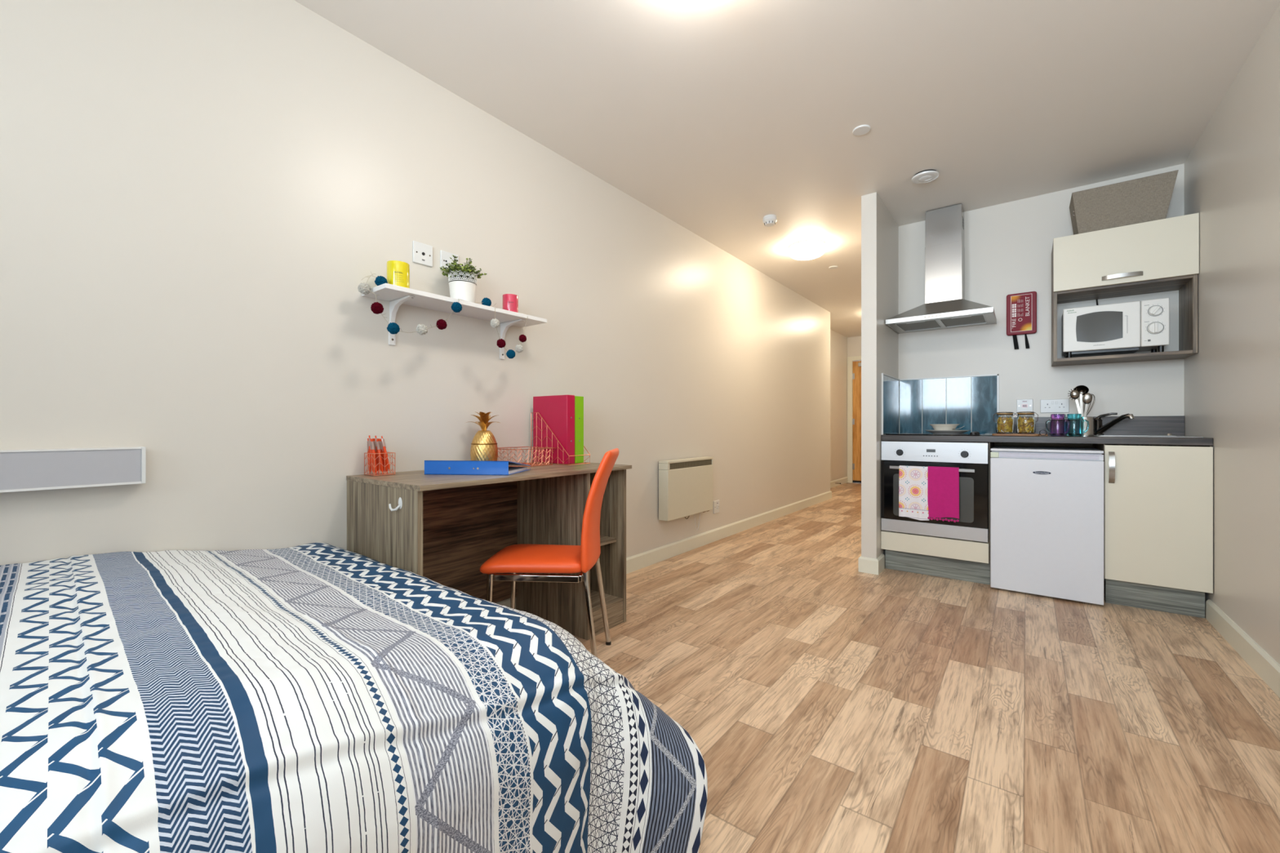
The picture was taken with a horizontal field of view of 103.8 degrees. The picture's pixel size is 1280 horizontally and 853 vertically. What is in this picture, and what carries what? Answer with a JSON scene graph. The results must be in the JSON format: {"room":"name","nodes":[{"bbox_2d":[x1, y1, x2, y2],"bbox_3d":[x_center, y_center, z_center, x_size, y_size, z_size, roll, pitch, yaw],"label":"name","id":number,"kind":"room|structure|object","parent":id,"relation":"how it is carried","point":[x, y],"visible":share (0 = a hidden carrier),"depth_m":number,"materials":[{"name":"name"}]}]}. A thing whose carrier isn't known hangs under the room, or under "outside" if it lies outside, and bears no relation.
{"room":"studio apartment","nodes":[
{"label":"studio apartment","id":0,"kind":"room"},
{"bbox_2d":[0,0,830,565],"bbox_3d":[-0.012,-0.285,3.511,0.120,2.503,8.290,0,0,38],"label":"wall","id":1,"kind":"structure","parent":0,"point":[197,197],"depth_m":1.83,"materials":[{"name":"white paint"}]},
{"bbox_2d":[0,446,146,493],"bbox_3d":[-1.901,0.113,0.915,0.054,0.106,1.431,0,0,38],"label":"box","id":2,"kind":"object","parent":1,"relation":"attached to","point":[20,470],"visible":1,"depth_m":1.35,"materials":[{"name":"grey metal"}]},
{"bbox_2d":[413,240,432,266],"bbox_3d":[-0.947,-0.753,2.190,0.010,0.092,0.089,0,0,38],"label":"socket","id":3,"kind":"object","parent":1,"relation":"attached to","point":[422,253],"visible":1,"depth_m":2.18,"materials":[{"name":"white plastic"}]},
{"bbox_2d":[440,250,458,270],"bbox_3d":[-0.868,-0.749,2.290,0.013,0.088,0.089,0,0,38],"label":"wall socket","id":4,"kind":"object","parent":1,"relation":"attached to","point":[445,256],"visible":0.53,"depth_m":2.27,"materials":[{"name":"white plastic"}]},
{"bbox_2d":[361,283,546,359],"bbox_3d":[-0.784,-0.437,2.249,0.196,0.198,0.797,0,0,38],"label":"wall shelf","id":5,"kind":"object","parent":1,"relation":"attached to","point":[397,295],"visible":0.87,"depth_m":2.14,"materials":[{"name":"wood"}]},
{"bbox_2d":[386,260,409,288],"bbox_3d":[-0.962,-0.592,1.996,0.083,0.112,0.083,0,0,38],"label":"candle","id":6,"kind":"object","parent":5,"relation":"on","point":[397,272],"visible":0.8,"depth_m":1.96,"materials":[{"name":"wax"}]},
{"bbox_2d":[357,271,527,359],"bbox_3d":[-0.773,-0.453,2.151,0.160,0.275,0.766,0,0,42],"label":"garland","id":7,"kind":"object","parent":5,"relation":"on","point":[364,288],"visible":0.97,"depth_m":2.00,"materials":[{"name":"fabric"}]},
{"bbox_2d":[440,255,487,302],"bbox_3d":[-0.789,-0.649,2.234,0.185,0.226,0.197,0,0,38],"label":"potted plant","id":8,"kind":"object","parent":5,"relation":"on","point":[463,284],"visible":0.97,"depth_m":2.19,"materials":[{"name":"green plant"}]},
{"bbox_2d":[502,293,518,312],"bbox_3d":[-0.630,-0.586,2.439,0.075,0.100,0.075,0,0,38],"label":"candle","id":9,"kind":"object","parent":5,"relation":"on","point":[509,301],"visible":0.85,"depth_m":2.41,"materials":[{"name":"wax"}]},
{"bbox_2d":[496,490,831,608],"bbox_3d":[0.035,0.917,3.560,0.135,0.100,8.185,0,0,38],"label":"baseboard","id":10,"kind":"structure","parent":1,"relation":"attached to","point":[644,559],"depth_m":4.14,"materials":[{"name":"beige wood"}]},
{"bbox_2d":[658,456,712,530],"bbox_3d":[0.357,0.536,3.816,0.092,0.582,0.647,0,0,38],"label":"heater","id":11,"kind":"object","parent":1,"relation":"attached to","point":[685,485],"visible":1,"depth_m":3.71,"materials":[{"name":"beige metal"}]},
{"bbox_2d":[669,459,711,469],"bbox_3d":[0.379,0.285,3.808,0.038,0.044,0.605,0,0,38],"label":"grille","id":12,"kind":"object","parent":11,"relation":"attached to","point":[673,464],"depth_m":3.77,"materials":[{"name":"metal"}]},
{"bbox_2d":[713,499,719,513],"bbox_3d":[0.651,0.682,4.263,0.014,0.105,0.095,0,0,38],"label":"switch","id":13,"kind":"object","parent":1,"relation":"attached to","point":[716,504],"visible":1,"depth_m":4.25,"materials":[{"name":"white plastic"}]},
{"bbox_2d":[293,0,1279,337],"bbox_3d":[1.697,-1.586,3.615,3.422,0.100,10.540,0,0,38],"label":"ceiling","id":14,"kind":"structure","parent":0,"point":[718,117],"depth_m":2.30,"materials":[{"name":"white paint"}]},
{"bbox_2d":[762,214,777,226],"bbox_3d":[0.953,-1.506,3.683,0.102,0.060,0.102,0,0,38],"label":"smoke detector","id":15,"kind":"object","parent":14,"relation":"attached to","point":[769,220],"visible":1,"depth_m":3.65,"materials":[{"name":"white plastic"}]},
{"bbox_2d":[788,239,826,260],"bbox_3d":[1.420,-1.488,4.270,0.304,0.097,0.304,0,0,38],"label":"ceiling lamp","id":16,"kind":"object","parent":14,"relation":"attached to","point":[805,250],"visible":1,"depth_m":4.18,"materials":[{"name":"white glass"}]},
{"bbox_2d":[828,266,837,269],"bbox_3d":[1.864,-1.532,4.837,0.082,0.008,0.082,0,0,38],"label":"sprinkler cover","id":17,"kind":"object","parent":14,"relation":"attached to","point":[830,267],"visible":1,"depth_m":4.82,"materials":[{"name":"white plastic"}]},
{"bbox_2d":[852,124,871,135],"bbox_3d":[1.147,-1.532,2.597,0.086,0.008,0.086,0,0,38],"label":"sprinkler cover","id":18,"kind":"object","parent":14,"relation":"attached to","point":[861,130],"visible":1,"depth_m":2.59,"materials":[{"name":"white plastic"}]},
{"bbox_2d":[911,169,938,183],"bbox_3d":[1.739,-1.521,3.059,0.146,0.030,0.146,0,0,38],"label":"smoke detector","id":19,"kind":"object","parent":14,"relation":"in","point":[926,175],"visible":1,"depth_m":3.04,"materials":[{"name":"white plastic"}]},
{"bbox_2d":[830,328,847,481],"bbox_3d":[2.940,-0.285,7.738,0.360,2.503,2.250,0,0,38],"label":"wall","id":20,"kind":"structure","parent":0,"point":[838,342],"depth_m":8.28,"materials":[{"name":"white paint"}]},
{"bbox_2d":[830,476,848,488],"bbox_3d":[2.935,0.917,7.818,0.015,0.100,2.130,0,0,38],"label":"baseboard","id":21,"kind":"structure","parent":20,"relation":"attached to","point":[844,480],"depth_m":8.23,"materials":[{"name":"beige wood"}]},
{"bbox_2d":[847,336,861,356],"bbox_3d":[4.241,-0.285,8.232,1.580,2.503,0.120,0,0,38],"label":"wall","id":22,"kind":"structure","parent":0,"point":[854,344],"depth_m":8.60,"materials":[{"name":"white paint"}]},
{"bbox_2d":[847,355,861,483],"bbox_3d":[3.993,-0.116,8.413,0.954,2.166,0.136,0,0,38],"label":"trim","id":23,"kind":"structure","parent":22,"relation":"attached to","point":[850,359],"depth_m":8.63,"materials":[{"name":"beige wood"}]},
{"bbox_2d":[852,360,861,483],"bbox_3d":[3.970,-0.079,8.394,0.807,2.080,0.086,0,0,38],"label":"door","id":24,"kind":"structure","parent":22,"relation":"in","point":[856,375],"depth_m":8.59,"materials":[{"name":"orange wood"}]},
{"bbox_2d":[861,191,898,565],"bbox_3d":[3.190,-0.285,5.495,0.094,2.503,5.499,0,0,38],"label":"wall partition","id":25,"kind":"structure","parent":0,"point":[879,229],"depth_m":3.33,"materials":[{"name":"white paint"}]},
{"bbox_2d":[857,553,884,574],"bbox_3d":[3.186,0.917,5.489,0.124,0.100,5.514,0,0,38],"label":"baseboard","id":26,"kind":"structure","parent":25,"relation":"attached to","point":[866,565],"depth_m":3.31,"materials":[{"name":"beige wood"}]},
{"bbox_2d":[573,482,1279,852],"bbox_3d":[1.697,1.017,3.615,3.422,0.100,10.540,0,0,38],"label":"floor","id":27,"kind":"structure","parent":0,"point":[828,705],"depth_m":1.74,"materials":[{"name":"brown laminate"}]},
{"bbox_2d":[346,462,631,640],"bbox_3d":[-0.597,0.579,2.205,0.544,0.776,1.122,0,0,38],"label":"desk","id":28,"kind":"object","parent":27,"relation":"on","point":[442,529],"visible":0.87,"depth_m":2.33,"materials":[{"name":"grey wood"}]},
{"bbox_2d":[364,452,395,475],"bbox_3d":[-1.026,0.147,1.979,0.082,0.087,0.083,0,0,38],"label":"pen holder","id":29,"kind":"object","parent":28,"relation":"on","point":[366,456],"visible":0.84,"depth_m":1.96,"materials":[{"name":"orange metal"}]},
{"bbox_2d":[367,438,371,474],"bbox_3d":[-1.066,0.117,1.974,0.014,0.140,0.011,0,0,1],"label":"ballpoint pen","id":30,"kind":"object","parent":29,"relation":"in","point":[367,438],"visible":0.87,"depth_m":1.97,"materials":[{"name":"orange plastic"}]},
{"bbox_2d":[368,435,371,468],"bbox_3d":[-1.054,0.105,1.965,0.019,0.140,0.010,0,0,18],"label":"ballpoint pen","id":31,"kind":"object","parent":29,"relation":"in","point":[369,441],"visible":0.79,"depth_m":1.96,"materials":[{"name":"orange plastic"}]},
{"bbox_2d":[369,438,373,472],"bbox_3d":[-1.043,0.117,1.957,0.024,0.139,0.011,0,0,25],"label":"ballpoint pen","id":32,"kind":"object","parent":29,"relation":"in","point":[371,438],"visible":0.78,"depth_m":1.95,"materials":[{"name":"orange plastic"}]},
{"bbox_2d":[371,439,377,475],"bbox_3d":[-1.032,0.118,1.949,0.030,0.138,0.011,0,0,28],"label":"ballpoint pen","id":33,"kind":"object","parent":29,"relation":"in","point":[372,442],"visible":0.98,"depth_m":1.95,"materials":[{"name":"orange plastic"}]},
{"bbox_2d":[373,438,379,473],"bbox_3d":[-1.041,0.117,1.982,0.022,0.140,0.011,0,0,-6],"label":"ballpoint pen","id":34,"kind":"object","parent":29,"relation":"in","point":[376,459],"visible":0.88,"depth_m":1.98,"materials":[{"name":"orange plastic"}]},
{"bbox_2d":[374,435,381,471],"bbox_3d":[-1.030,0.105,1.974,0.027,0.139,0.010,0,0,6],"label":"ballpoint pen","id":35,"kind":"object","parent":29,"relation":"in","point":[375,438],"visible":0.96,"depth_m":1.97,"materials":[{"name":"orange plastic"}]},
{"bbox_2d":[376,439,383,473],"bbox_3d":[-1.019,0.118,1.966,0.031,0.138,0.011,0,0,13],"label":"ballpoint pen","id":36,"kind":"object","parent":29,"relation":"in","point":[377,442],"visible":0.99,"depth_m":1.96,"materials":[{"name":"orange plastic"}]},
{"bbox_2d":[378,438,384,471],"bbox_3d":[-1.029,0.117,2.000,0.028,0.139,0.010,0,0,-19],"label":"ballpoint pen","id":37,"kind":"object","parent":29,"relation":"in","point":[379,438],"visible":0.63,"depth_m":2.00,"materials":[{"name":"orange plastic"}]},
{"bbox_2d":[379,439,387,473],"bbox_3d":[-1.017,0.118,1.991,0.030,0.138,0.011,0,0,-7],"label":"ballpoint pen","id":38,"kind":"object","parent":29,"relation":"in","point":[381,446],"visible":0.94,"depth_m":1.99,"materials":[{"name":"orange plastic"}]},
{"bbox_2d":[381,435,389,470],"bbox_3d":[-1.006,0.106,1.983,0.034,0.137,0.010,0,0,1],"label":"ballpoint pen","id":39,"kind":"object","parent":29,"relation":"in","point":[382,438],"visible":0.94,"depth_m":1.98,"materials":[{"name":"orange plastic"}]},
{"bbox_2d":[424,460,530,475],"bbox_3d":[-0.670,0.162,2.107,0.345,0.056,0.272,0,0,6],"label":"binder","id":40,"kind":"object","parent":28,"relation":"on","point":[431,467],"visible":1,"depth_m":1.98,"materials":[{"name":"blue paper"}]},
{"bbox_2d":[466,411,499,461],"bbox_3d":[-0.717,0.062,2.329,0.164,0.258,0.162,0,0,38],"label":"pineapple","id":41,"kind":"object","parent":28,"relation":"on","point":[484,444],"visible":0.88,"depth_m":2.29,"materials":[{"name":"gold metal"}]},
{"bbox_2d":[497,446,555,466],"bbox_3d":[-0.579,0.147,2.456,0.228,0.085,0.242,0,0,38],"label":"wire tray","id":42,"kind":"object","parent":28,"relation":"on","point":[531,464],"visible":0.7,"depth_m":2.46,"materials":[{"name":"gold metal"}]},
{"bbox_2d":[531,412,590,465],"bbox_3d":[-0.414,0.058,2.612,0.283,0.263,0.154,0,0,38],"label":"magazine rack","id":43,"kind":"object","parent":28,"relation":"on","point":[541,440],"visible":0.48,"depth_m":2.56,"materials":[{"name":"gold metal"}]},
{"bbox_2d":[533,395,574,463],"bbox_3d":[-0.445,0.014,2.581,0.257,0.343,0.052,0,0,38],"label":"binder","id":44,"kind":"object","parent":43,"relation":"in","point":[557,411],"visible":0.99,"depth_m":2.54,"materials":[{"name":"cardboard"}]},
{"bbox_2d":[574,395,583,463],"bbox_3d":[-0.406,0.016,2.631,0.249,0.340,0.062,0,0,38],"label":"binder","id":45,"kind":"object","parent":43,"relation":"in","point":[579,401],"visible":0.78,"depth_m":2.55,"materials":[{"name":"cardboard"}]},
{"bbox_2d":[590,589,622,615],"bbox_3d":[-0.350,0.858,2.530,0.489,0.018,0.242,0,0,38],"label":"shelf","id":46,"kind":"object","parent":28,"relation":"attached to","point":[614,601],"depth_m":2.45,"materials":[{"name":"brown wood"}]},
{"bbox_2d":[600,535,616,546],"bbox_3d":[-0.368,0.566,2.544,0.444,0.018,0.242,0,0,38],"label":"shelf","id":47,"kind":"object","parent":28,"relation":"attached to","point":[604,540],"depth_m":2.49,"materials":[{"name":"brown wood"}]},
{"bbox_2d":[480,448,618,657],"bbox_3d":[-0.354,0.530,2.085,0.525,0.873,0.338,0,0,4],"label":"dining chair","id":48,"kind":"object","parent":27,"relation":"on","point":[513,559],"visible":0.97,"depth_m":1.95,"materials":[{"name":"orange leather"}]},
{"bbox_2d":[880,442,994,584],"bbox_3d":[2.040,0.531,3.430,0.602,0.870,0.590,0,0,38],"label":"base cabinet","id":49,"kind":"object","parent":27,"relation":"on","point":[965,560],"visible":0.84,"depth_m":3.20,"materials":[{"name":"beige laminate"}]},
{"bbox_2d":[880,440,988,542],"bbox_3d":[2.009,0.398,3.393,0.591,0.598,0.572,0,0,38],"label":"oven","id":50,"kind":"object","parent":49,"relation":"in","point":[971,458],"visible":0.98,"depth_m":3.15,"materials":[{"name":"metal"}]},
{"bbox_2d":[898,465,928,520],"bbox_3d":[1.761,0.426,3.225,0.173,0.342,0.026,0,0,38],"label":"tea towel","id":51,"kind":"object","parent":50,"relation":"hanging from","point":[913,480],"visible":1,"depth_m":3.22,"materials":[{"name":"fabric"}]},
{"bbox_2d":[927,466,959,522],"bbox_3d":[1.889,0.420,3.125,0.170,0.337,0.034,0,0,38],"label":"tea towel","id":52,"kind":"object","parent":50,"relation":"hanging from","point":[943,482],"visible":1,"depth_m":3.12,"materials":[{"name":"fabric"}]},
{"bbox_2d":[880,434,1213,445],"bbox_3d":[2.402,0.076,3.159,1.507,0.038,0.584,0,0,38],"label":"countertop","id":53,"kind":"structure","parent":49,"relation":"on","point":[986,437],"depth_m":2.83,"materials":[{"name":"grey laminate"}]},
{"bbox_2d":[885,431,985,435],"bbox_3d":[2.031,0.044,3.443,0.530,0.024,0.510,0,0,38],"label":"cooktop","id":54,"kind":"object","parent":53,"relation":"in","point":[975,433],"visible":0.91,"depth_m":3.27,"materials":[{"name":"black glass"}]},
{"bbox_2d":[925,430,969,434],"bbox_3d":[2.027,0.037,3.311,0.254,0.026,0.254,0,0,38],"label":"dinner plate","id":55,"kind":"object","parent":54,"relation":"on","point":[934,432],"visible":0.99,"depth_m":3.23,"materials":[{"name":"white ceramic"}]},
{"bbox_2d":[929,424,959,430],"bbox_3d":[2.014,0.014,3.321,0.174,0.059,0.174,0,0,38],"label":"bowl","id":56,"kind":"object","parent":55,"relation":"on","point":[936,427],"visible":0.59,"depth_m":3.27,"materials":[{"name":"white ceramic"}]},
{"bbox_2d":[991,429,1048,435],"bbox_3d":[2.307,0.037,3.051,0.267,0.038,0.160,0,0,38],"label":"serving board","id":57,"kind":"object","parent":53,"relation":"on","point":[993,434],"visible":0.94,"depth_m":3.01,"materials":[{"name":"brown wood"}]},
{"bbox_2d":[993,411,1014,433],"bbox_3d":[2.250,-0.024,3.098,0.092,0.134,0.098,0,0,-13],"label":"pasta jar","id":58,"kind":"object","parent":57,"relation":"on","point":[1005,420],"visible":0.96,"depth_m":3.06,"materials":[{"name":"clear glass"}]},
{"bbox_2d":[1015,411,1038,433],"bbox_3d":[2.332,-0.024,3.029,0.092,0.134,0.098,0,0,-13],"label":"pasta jar","id":59,"kind":"object","parent":57,"relation":"on","point":[1025,420],"visible":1,"depth_m":3.00,"materials":[{"name":"clear glass"}]},
{"bbox_2d":[1045,414,1066,435],"bbox_3d":[2.514,-0.008,3.023,0.075,0.129,0.092,0,0,-25],"label":"mug","id":60,"kind":"object","parent":53,"relation":"on","point":[1048,420],"visible":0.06,"depth_m":3.04,"materials":[{"name":"clear glass"}]},
{"bbox_2d":[1049,413,1070,435],"bbox_3d":[2.444,-0.008,2.923,0.089,0.129,0.078,0,0,38],"label":"mug","id":61,"kind":"object","parent":53,"relation":"on","point":[1057,423],"visible":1,"depth_m":2.90,"materials":[{"name":"purple glass"}]},
{"bbox_2d":[1066,413,1088,436],"bbox_3d":[2.501,-0.008,2.876,0.075,0.129,0.093,0,0,-26],"label":"mug","id":62,"kind":"object","parent":53,"relation":"on","point":[1075,420],"visible":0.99,"depth_m":2.86,"materials":[{"name":"teal glass"}]},
{"bbox_2d":[1081,416,1094,435],"bbox_3d":[2.621,0.000,2.961,0.092,0.113,0.092,0,0,38],"label":"pot","id":63,"kind":"object","parent":53,"relation":"on","point":[1090,432],"visible":0.56,"depth_m":2.92,"materials":[{"name":"silver metal"}]},
{"bbox_2d":[1068,388,1082,417],"bbox_3d":[2.583,-0.088,2.963,0.088,0.279,0.022,0,0,38],"label":"server","id":64,"kind":"object","parent":63,"relation":"in","point":[1074,394],"visible":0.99,"depth_m":2.96,"materials":[{"name":"metal"}]},
{"bbox_2d":[1074,385,1088,417],"bbox_3d":[2.613,-0.097,2.974,0.072,0.294,0.054,0,0,38],"label":"ladle","id":65,"kind":"object","parent":63,"relation":"in","point":[1082,389],"visible":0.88,"depth_m":2.97,"materials":[{"name":"metal"}]},
{"bbox_2d":[1074,385,1088,395],"bbox_3d":[2.613,-0.213,2.974,0.072,0.060,0.054,0,0,38],"label":"bowl","id":66,"kind":"object","parent":65,"relation":"on","point":[1082,389],"depth_m":2.98,"materials":[{"name":"metal"}]},
{"bbox_2d":[1082,392,1092,417],"bbox_3d":[2.609,-0.072,2.932,0.050,0.247,0.013,0,0,44],"label":"serving spoon","id":67,"kind":"object","parent":63,"relation":"in","point":[1087,397],"visible":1,"depth_m":2.93,"materials":[{"name":"metal"}]},
{"bbox_2d":[1082,392,1092,404],"bbox_3d":[2.612,-0.163,2.929,0.042,0.066,0.012,0,0,38],"label":"spoon bowl","id":68,"kind":"object","parent":67,"relation":"on","point":[1087,397],"depth_m":2.93,"materials":[{"name":"metal"}]},
{"bbox_2d":[1083,394,1095,415],"bbox_3d":[2.640,-0.070,2.964,0.072,0.244,0.044,0,0,38],"label":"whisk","id":69,"kind":"object","parent":63,"relation":"in","point":[1091,394],"visible":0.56,"depth_m":2.96,"materials":[{"name":"metal"}]},
{"bbox_2d":[1013,415,1184,435],"bbox_3d":[2.824,-0.003,3.191,0.877,0.118,0.019,0,0,38],"label":"backsplash","id":70,"kind":"structure","parent":53,"relation":"on","point":[1140,425],"depth_m":3.03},
{"bbox_2d":[1093,412,1134,435],"bbox_3d":[2.819,-0.016,2.985,0.070,0.135,0.226,0,0,-16],"label":"tap","id":71,"kind":"object","parent":53,"relation":"on","point":[1099,429],"visible":0.91,"depth_m":3.01,"materials":[{"name":"silver metal"}]},
{"bbox_2d":[1093,417,1103,435],"bbox_3d":[2.792,-0.002,3.063,0.060,0.107,0.060,0,0,38],"label":"tap","id":72,"kind":"object","parent":71,"relation":"on","point":[1098,428],"depth_m":3.04,"materials":[{"name":"silver metal"}]},
{"bbox_2d":[1093,433,1203,437],"bbox_3d":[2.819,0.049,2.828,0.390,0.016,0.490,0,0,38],"label":"sink","id":73,"kind":"object","parent":53,"relation":"in","point":[1167,435],"visible":0.86,"depth_m":2.75,"materials":[{"name":"metal"}]},
{"bbox_2d":[990,445,1103,604],"bbox_3d":[2.450,0.549,3.052,0.498,0.836,0.575,0,0,38],"label":"fridge","id":74,"kind":"object","parent":27,"relation":"on","point":[1046,503],"visible":1,"depth_m":2.82,"materials":[{"name":"white metal"}]},
{"bbox_2d":[1093,444,1213,617],"bbox_3d":[2.828,0.531,2.805,0.394,0.870,0.618,0,0,38],"label":"base cabinet","id":75,"kind":"object","parent":27,"relation":"on","point":[1158,499],"visible":0.92,"depth_m":2.59,"materials":[{"name":"beige laminate"}]},
{"bbox_2d":[898,163,1184,581],"bbox_3d":[2.618,-0.285,3.439,1.509,2.503,0.120,0,0,38],"label":"wall","id":76,"kind":"structure","parent":0,"point":[1008,246],"depth_m":3.38,"materials":[{"name":"white paint"}]},
{"bbox_2d":[881,373,998,435],"bbox_3d":[2.058,-0.153,3.433,0.626,0.417,0.571,0,0,38],"label":"tile backsplash","id":77,"kind":"structure","parent":76,"relation":"attached to","point":[908,406],"depth_m":3.63,"materials":[{"name":"teal glass"}]},
{"bbox_2d":[885,204,996,333],"bbox_3d":[2.084,-1.120,3.474,0.610,0.821,0.474,0,0,38],"label":"hood","id":78,"kind":"object","parent":76,"relation":"attached to","point":[945,306],"visible":1,"depth_m":3.49,"materials":[{"name":"metal"}]},
{"bbox_2d":[1006,291,1036,349],"bbox_3d":[2.567,-0.710,3.378,0.162,0.374,0.036,0,0,38],"label":"blanket","id":79,"kind":"object","parent":76,"relation":"attached to","point":[1021,308],"visible":1,"depth_m":3.37,"materials":[{"name":"red plastic"}]},
{"bbox_2d":[1016,399,1032,412],"bbox_3d":[2.589,-0.139,3.377,0.088,0.090,0.013,0,0,38],"label":"switch","id":80,"kind":"object","parent":76,"relation":"attached to","point":[1022,405],"visible":0.81,"depth_m":3.38,"materials":[{"name":"white plastic"}]},
{"bbox_2d":[1040,399,1069,413],"bbox_3d":[2.712,-0.134,3.283,0.146,0.088,0.012,0,0,38],"label":"double socket","id":81,"kind":"object","parent":76,"relation":"attached to","point":[1046,406],"visible":1,"depth_m":3.28,"materials":[{"name":"white plastic"}]},
{"bbox_2d":[1051,213,1199,366],"bbox_3d":[2.829,-0.766,2.971,0.598,0.743,0.363,0,0,38],"label":"upper cabinet","id":82,"kind":"object","parent":76,"relation":"attached to","point":[1159,255],"visible":1,"depth_m":2.86,"materials":[{"name":"beige laminate"}]},
{"bbox_2d":[1062,297,1169,358],"bbox_3d":[2.818,-0.605,3.003,0.450,0.385,0.301,0,0,38],"label":"microwave oven","id":83,"kind":"object","parent":82,"relation":"on","point":[1126,327],"visible":1,"depth_m":2.90,"materials":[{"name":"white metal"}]},
{"bbox_2d":[1054,350,1192,366],"bbox_3d":[2.844,-0.403,2.991,0.561,0.018,0.312,0,0,38],"label":"shelf","id":84,"kind":"object","parent":82,"relation":"attached to","point":[1170,355],"depth_m":2.92,"materials":[{"name":"wood"}]},
{"bbox_2d":[1069,169,1178,235],"bbox_3d":[2.843,-1.270,2.973,0.442,0.271,0.270,0,0,38],"label":"storage box","id":85,"kind":"object","parent":82,"relation":"on","point":[1148,198],"visible":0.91,"depth_m":2.87,"materials":[{"name":"grey fabric"}]},
{"bbox_2d":[1057,275,1192,303],"bbox_3d":[2.844,-0.809,2.991,0.561,0.018,0.312,0,0,38],"label":"shelf","id":86,"kind":"object","parent":82,"relation":"attached to","point":[1178,282],"depth_m":2.94,"materials":[{"name":"grey wood"}]},
{"bbox_2d":[1184,4,1279,664],"bbox_3d":[1.545,-0.285,0.711,0.120,2.503,5.752,0,0,38],"label":"wall","id":87,"kind":"structure","parent":0,"point":[1232,172],"depth_m":2.14,"materials":[{"name":"white paint"}]},
{"bbox_2d":[1205,599,1279,697],"bbox_3d":[1.331,0.917,0.543,0.015,0.100,4.985,0,0,38],"label":"baseboard","id":88,"kind":"structure","parent":87,"relation":"attached to","point":[1256,657],"depth_m":2.06,"materials":[{"name":"beige wood"}]},
{"bbox_3d":[-1.342,0.719,0.661,1.210,0.495,1.810,0,0,38],"label":"bed","id":89,"kind":"object","parent":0,"visible":0},
{"bbox_2d":[0,542,707,852],"bbox_3d":[-1.090,0.658,0.737,1.550,0.623,2.140,0,0,38],"label":"duvet","id":90,"kind":"object","parent":89,"relation":"on","point":[313,697],"visible":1,"depth_m":0.82,"materials":[{"name":"fabric"}]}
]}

